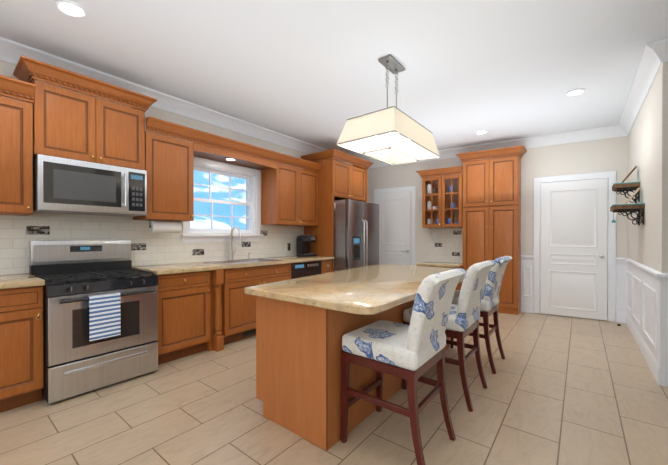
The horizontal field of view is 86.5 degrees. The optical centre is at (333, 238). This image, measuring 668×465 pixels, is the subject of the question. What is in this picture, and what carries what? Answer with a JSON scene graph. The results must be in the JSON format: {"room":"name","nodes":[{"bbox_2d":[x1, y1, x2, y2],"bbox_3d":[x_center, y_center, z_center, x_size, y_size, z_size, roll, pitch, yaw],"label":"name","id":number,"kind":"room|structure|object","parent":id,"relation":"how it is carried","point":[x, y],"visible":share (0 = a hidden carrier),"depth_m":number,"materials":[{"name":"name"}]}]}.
{"room":"kitchen","nodes":[
{"label":"kitchen","id":0,"kind":"room"},
{"bbox_2d":[0,60,307,274],"bbox_3d":[-2.180,-0.198,3.820,0.200,2.800,9.620,0,0,35],"label":"wall","id":1,"kind":"structure","parent":0,"point":[7,69],"depth_m":4.32,"materials":[{"name":"beige paint"}]},
{"bbox_2d":[0,91,43,215],"bbox_3d":[-2.716,-0.627,2.562,0.346,0.870,0.855,0,0,35],"label":"upper cabinet","id":2,"kind":"object","parent":1,"relation":"attached to","point":[21,122],"depth_m":2.71,"materials":[{"name":"brown wood"}]},
{"bbox_2d":[16,59,151,170],"bbox_3d":[-2.234,-1.022,3.254,0.346,0.708,0.905,0,0,35],"label":"upper cabinet","id":3,"kind":"object","parent":1,"relation":"attached to","point":[77,126],"depth_m":3.09,"materials":[{"name":"brown wood"}]},
{"bbox_2d":[33,154,146,216],"bbox_3d":[-2.195,-0.444,3.227,0.443,0.434,0.895,0,0,35],"label":"microwave","id":4,"kind":"object","parent":3,"relation":"attached to","point":[65,186],"visible":1,"depth_m":3.04,"materials":[{"name":"silver metal"}]},
{"bbox_2d":[0,215,302,274],"bbox_3d":[-1.828,0.044,4.142,0.010,0.486,4.550,0,0,35],"label":"backsplash","id":5,"kind":"structure","parent":1,"relation":"attached to","point":[18,234],"depth_m":3.75,"materials":[{"name":"tile"}]},
{"bbox_2d":[133,131,199,222],"bbox_3d":[-1.833,-0.633,3.833,0.346,0.870,0.570,0,0,35],"label":"upper cabinet","id":6,"kind":"object","parent":1,"relation":"attached to","point":[170,182],"depth_m":3.72,"materials":[{"name":"brown wood"}]},
{"bbox_2d":[149,220,181,232],"bbox_3d":[-1.813,-0.131,3.822,0.124,0.133,0.354,0,0,35],"label":"paper towel","id":7,"kind":"object","parent":6,"relation":"hanging from","point":[161,226],"depth_m":3.78,"materials":[{"name":"white paper"}]},
{"bbox_2d":[0,37,351,164],"bbox_3d":[-2.052,-1.525,3.724,0.112,0.145,9.220,0,0,35],"label":"crown molding","id":8,"kind":"structure","parent":1,"relation":"attached to","point":[11,51],"depth_m":4.01,"materials":[{"name":"white wood"}]},
{"bbox_2d":[256,163,299,225],"bbox_3d":[-0.812,-0.641,5.302,0.346,0.870,0.487,0,0,35],"label":"upper cabinet","id":9,"kind":"object","parent":1,"relation":"attached to","point":[280,183],"depth_m":5.15,"materials":[{"name":"brown wood"}]},
{"bbox_2d":[300,167,318,225],"bbox_3d":[-0.522,-0.643,5.719,0.346,0.870,0.530,0,0,35],"label":"upper cabinet","id":10,"kind":"object","parent":1,"relation":"attached to","point":[308,179],"depth_m":5.59,"materials":[{"name":"brown wood"}]},
{"bbox_2d":[181,157,262,241],"bbox_3d":[-1.488,-0.481,4.732,0.215,1.035,1.280,0,0,35],"label":"window","id":11,"kind":"structure","parent":0,"point":[200,164],"depth_m":4.77,"materials":[{"name":"white"}]},
{"bbox_2d":[0,312,667,464],"bbox_3d":[0.776,1.262,1.773,7.400,0.100,9.620,0,0,35],"label":"floor","id":12,"kind":"structure","parent":0,"point":[562,390],"depth_m":2.40,"materials":[{"name":"tile"}]},
{"bbox_2d":[0,287,43,412],"bbox_3d":[-2.527,0.772,2.572,0.652,0.872,0.660,0,0,35],"label":"base cabinet","id":13,"kind":"object","parent":12,"relation":"on","point":[21,308],"depth_m":2.50,"materials":[{"name":"brown wood"}]},
{"bbox_2d":[0,273,44,290],"bbox_3d":[-2.581,0.316,2.453,0.696,0.040,0.912,0,0,35],"label":"countertop","id":14,"kind":"structure","parent":13,"relation":"on","point":[7,282],"depth_m":2.52,"materials":[{"name":"beige stone"}]},
{"bbox_2d":[29,240,158,403],"bbox_3d":[-2.059,0.610,3.094,0.807,1.190,0.901,0,0,35],"label":"range","id":15,"kind":"object","parent":12,"relation":"on","point":[100,313],"visible":0.96,"depth_m":2.88,"materials":[{"name":"silver metal"}]},
{"bbox_2d":[137,267,223,364],"bbox_3d":[-1.686,0.766,3.740,0.700,0.872,0.726,0,0,35],"label":"base cabinet","id":16,"kind":"object","parent":12,"relation":"on","point":[207,306],"depth_m":3.57,"materials":[{"name":"brown wood"}]},
{"bbox_2d":[132,256,333,274],"bbox_3d":[-1.064,0.305,4.638,0.696,0.040,2.929,0,0,35],"label":"countertop","id":17,"kind":"structure","parent":16,"relation":"on","point":[157,269],"depth_m":4.10,"materials":[{"name":"beige stone"}]},
{"bbox_2d":[229,226,250,259],"bbox_3d":[-1.202,0.060,4.750,0.262,0.450,0.360,0,0,35],"label":"faucet","id":18,"kind":"object","parent":17,"relation":"on","point":[235,227],"depth_m":4.67,"materials":[{"name":"silver metal"}]},
{"bbox_2d":[206,258,279,263],"bbox_3d":[-1.141,0.385,4.529,0.524,0.211,0.968,0,0,35],"label":"sink","id":19,"kind":"object","parent":17,"relation":"in","point":[231,261],"depth_m":4.66,"materials":[{"name":"silver metal"}]},
{"bbox_2d":[296,235,316,256],"bbox_3d":[-0.441,0.109,5.712,0.324,0.340,0.198,0,0,42],"label":"coffee maker","id":20,"kind":"object","parent":17,"relation":"on","point":[303,241],"visible":1,"depth_m":5.66,"materials":[{"name":"black plastic"}]},
{"bbox_2d":[224,259,290,344],"bbox_3d":[-1.133,0.762,4.579,0.652,0.872,1.178,0,0,35],"label":"base cabinet","id":21,"kind":"object","parent":12,"relation":"on","point":[239,307],"depth_m":4.14,"materials":[{"name":"brown wood"}]},
{"bbox_2d":[291,261,321,278],"bbox_3d":[-0.619,0.760,5.305,0.654,0.868,0.749,0,0,35],"label":"dishwasher","id":22,"kind":"object","parent":12,"relation":"on","point":[304,269],"visible":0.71,"depth_m":5.04,"materials":[{"name":"black plastic"}]},
{"bbox_2d":[316,259,331,273],"bbox_3d":[-0.350,0.756,5.706,0.652,0.872,0.363,0,0,35],"label":"base cabinet","id":23,"kind":"object","parent":12,"relation":"on","point":[326,263],"depth_m":5.46,"materials":[{"name":"brown wood"}]},
{"bbox_2d":[301,149,373,271],"bbox_3d":[0.082,-0.101,6.242,0.745,2.580,1.366,0,0,35],"label":"surround","id":24,"kind":"object","parent":12,"relation":"on","point":[338,180],"visible":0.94,"depth_m":5.78,"materials":[{"name":"brown wood"}]},
{"bbox_2d":[256,300,449,450],"bbox_3d":[0.360,0.789,3.199,0.686,0.832,2.393,0,0,35],"label":"kitchen island","id":25,"kind":"object","parent":12,"relation":"on","point":[304,325],"depth_m":2.21,"materials":[{"name":"brown wood"}]},
{"bbox_2d":[244,264,467,315],"bbox_3d":[0.388,0.351,3.167,1.294,0.044,2.596,0,0,35],"label":"island countertop","id":26,"kind":"structure","parent":25,"relation":"on","point":[371,290],"depth_m":2.38,"materials":[{"name":"beige stone"}]},
{"bbox_2d":[334,199,378,271],"bbox_3d":[0.194,0.290,6.152,0.980,1.800,1.120,0,0,35],"label":"fridge","id":27,"kind":"object","parent":12,"relation":"on","point":[356,234],"visible":0.44,"depth_m":5.63,"materials":[{"name":"silver metal"}]},
{"bbox_2d":[341,268,465,464],"bbox_3d":[0.408,0.696,2.099,0.622,1.038,0.579,0,0,35],"label":"stool","id":28,"kind":"object","parent":12,"relation":"on","point":[413,352],"visible":1,"depth_m":1.95,"materials":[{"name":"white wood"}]},
{"bbox_2d":[416,262,462,289],"bbox_3d":[1.889,0.809,6.234,0.704,0.760,0.592,0,0,35],"label":"base cabinet","id":29,"kind":"object","parent":12,"relation":"on","point":[446,265],"visible":0.06,"depth_m":6.00,"materials":[{"name":"beige stone"}]},
{"bbox_2d":[402,260,495,411],"bbox_3d":[0.917,0.692,2.831,0.622,1.038,0.579,0,0,35],"label":"stool","id":30,"kind":"object","parent":12,"relation":"on","point":[463,319],"visible":0.71,"depth_m":2.57,"materials":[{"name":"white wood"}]},
{"bbox_2d":[450,256,512,373],"bbox_3d":[1.390,0.689,3.513,0.622,1.038,0.579,0,0,35],"label":"stool","id":31,"kind":"object","parent":12,"relation":"on","point":[488,307],"visible":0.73,"depth_m":3.23,"materials":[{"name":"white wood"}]},
{"bbox_2d":[456,145,526,314],"bbox_3d":[2.586,-0.119,5.866,1.018,2.620,0.392,0,0,35],"label":"pantry","id":32,"kind":"object","parent":12,"relation":"on","point":[492,208],"visible":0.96,"depth_m":5.72,"materials":[{"name":"brown wood"}]},
{"bbox_2d":[0,0,667,159],"bbox_3d":[0.776,-1.638,1.758,7.400,0.100,9.620,0,0,35],"label":"ceiling","id":33,"kind":"structure","parent":0,"point":[313,72],"depth_m":3.09,"materials":[{"name":"white paint"}]},
{"bbox_2d":[55,0,86,17],"bbox_3d":[-1.812,-1.587,2.449,0.180,0.024,0.180,0,0,35],"label":"recessed light","id":34,"kind":"object","parent":33,"relation":"in","point":[71,8],"visible":1,"depth_m":2.44,"materials":[{"name":"white"}]},
{"bbox_2d":[336,54,440,164],"bbox_3d":[0.529,-1.167,3.236,0.580,0.856,1.111,0,0,35],"label":"pendant light","id":35,"kind":"object","parent":33,"relation":"hanging from","point":[393,135],"visible":1,"depth_m":3.13,"materials":[{"name":"beige fabric"}]},
{"bbox_2d":[475,130,487,134],"bbox_3d":[2.215,-1.602,5.337,0.180,0.024,0.180,0,0,35],"label":"recessed light","id":36,"kind":"object","parent":33,"relation":"in","point":[481,132],"visible":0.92,"depth_m":5.34,"materials":[{"name":"white"}]},
{"bbox_2d":[566,88,584,95],"bbox_3d":[2.625,-1.595,3.859,0.180,0.024,0.180,0,0,35],"label":"recessed light","id":37,"kind":"object","parent":33,"relation":"in","point":[575,92],"visible":1,"depth_m":3.86,"materials":[{"name":"white"}]},
{"bbox_2d":[367,136,627,320],"bbox_3d":[3.542,-0.207,5.571,7.200,2.800,0.213,0,0,35],"label":"wall","id":38,"kind":"structure","parent":0,"point":[599,155],"depth_m":5.73,"materials":[{"name":"beige paint"}]},
{"bbox_2d":[374,186,415,265],"bbox_3d":[1.181,0.085,7.046,0.900,2.200,0.088,0,0,35],"label":"door","id":39,"kind":"structure","parent":38,"relation":"in","point":[397,225],"depth_m":7.01,"materials":[{"name":"white wood"}]},
{"bbox_2d":[416,166,462,227],"bbox_3d":[1.911,-0.711,6.332,0.792,1.020,0.392,0,0,35],"label":"upper cabinet","id":40,"kind":"object","parent":38,"relation":"attached to","point":[442,199],"visible":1,"depth_m":6.32,"materials":[{"name":"brown wood"}]},
{"bbox_2d":[428,228,462,262],"bbox_3d":[2.062,0.113,6.479,0.705,0.628,0.012,0,0,35],"label":"backsplash","id":41,"kind":"structure","parent":38,"relation":"attached to","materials":[{"name":"tile"}]},
{"bbox_2d":[368,125,628,167],"bbox_3d":[2.364,-1.538,6.201,4.300,0.145,0.112,0,0,35],"label":"crown molding","id":42,"kind":"structure","parent":38,"relation":"attached to","point":[608,131],"depth_m":5.60,"materials":[{"name":"white wood"}]},
{"bbox_2d":[533,171,615,321],"bbox_3d":[3.597,0.109,5.354,1.040,2.170,0.109,0,0,35],"label":"door","id":43,"kind":"structure","parent":38,"relation":"in","point":[574,231],"depth_m":5.35,"materials":[{"name":"white wood"}]},
{"bbox_2d":[628,62,667,272],"bbox_3d":[3.506,-0.199,3.924,0.180,2.800,2.560,0,0,35],"label":"wall","id":44,"kind":"structure","parent":0,"point":[648,158],"depth_m":3.32,"materials":[{"name":"beige paint"}]},
{"bbox_2d":[610,166,644,225],"bbox_3d":[3.322,-0.495,4.050,0.263,0.690,0.726,0,0,35],"label":"wall-mounted shelf","id":45,"kind":"object","parent":44,"relation":"attached to","point":[622,186],"visible":1,"depth_m":4.01,"materials":[{"name":"brown wood"}]},
{"bbox_2d":[616,38,667,136],"bbox_3d":[3.325,-1.526,3.896,0.132,0.145,2.542,0,0,35],"label":"crown molding","id":46,"kind":"structure","parent":44,"relation":"attached to","point":[654,56],"depth_m":3.42,"materials":[{"name":"white wood"}]},
{"bbox_2d":[621,258,664,385],"bbox_3d":[3.399,0.738,3.983,0.057,0.925,2.594,0,0,35],"label":"trim","id":47,"kind":"structure","parent":44,"relation":"attached to","point":[642,301],"depth_m":3.50,"materials":[{"name":"white"}]},
{"bbox_2d":[665,273,667,366],"bbox_3d":[3.573,0.739,3.862,0.061,0.925,2.594,0,0,35],"label":"trim","id":48,"kind":"structure","parent":44,"relation":"attached to","point":[666,274],"depth_m":2.90,"materials":[{"name":"white"}]},
{"label":"outside","id":49,"kind":"structure","parent":0,"visible":0},
{"bbox_2d":[190,170,245,229],"bbox_3d":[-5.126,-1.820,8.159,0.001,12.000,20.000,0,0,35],"label":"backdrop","id":50,"kind":"structure","parent":49,"point":[222,193],"depth_m":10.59,"materials":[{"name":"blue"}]}
]}

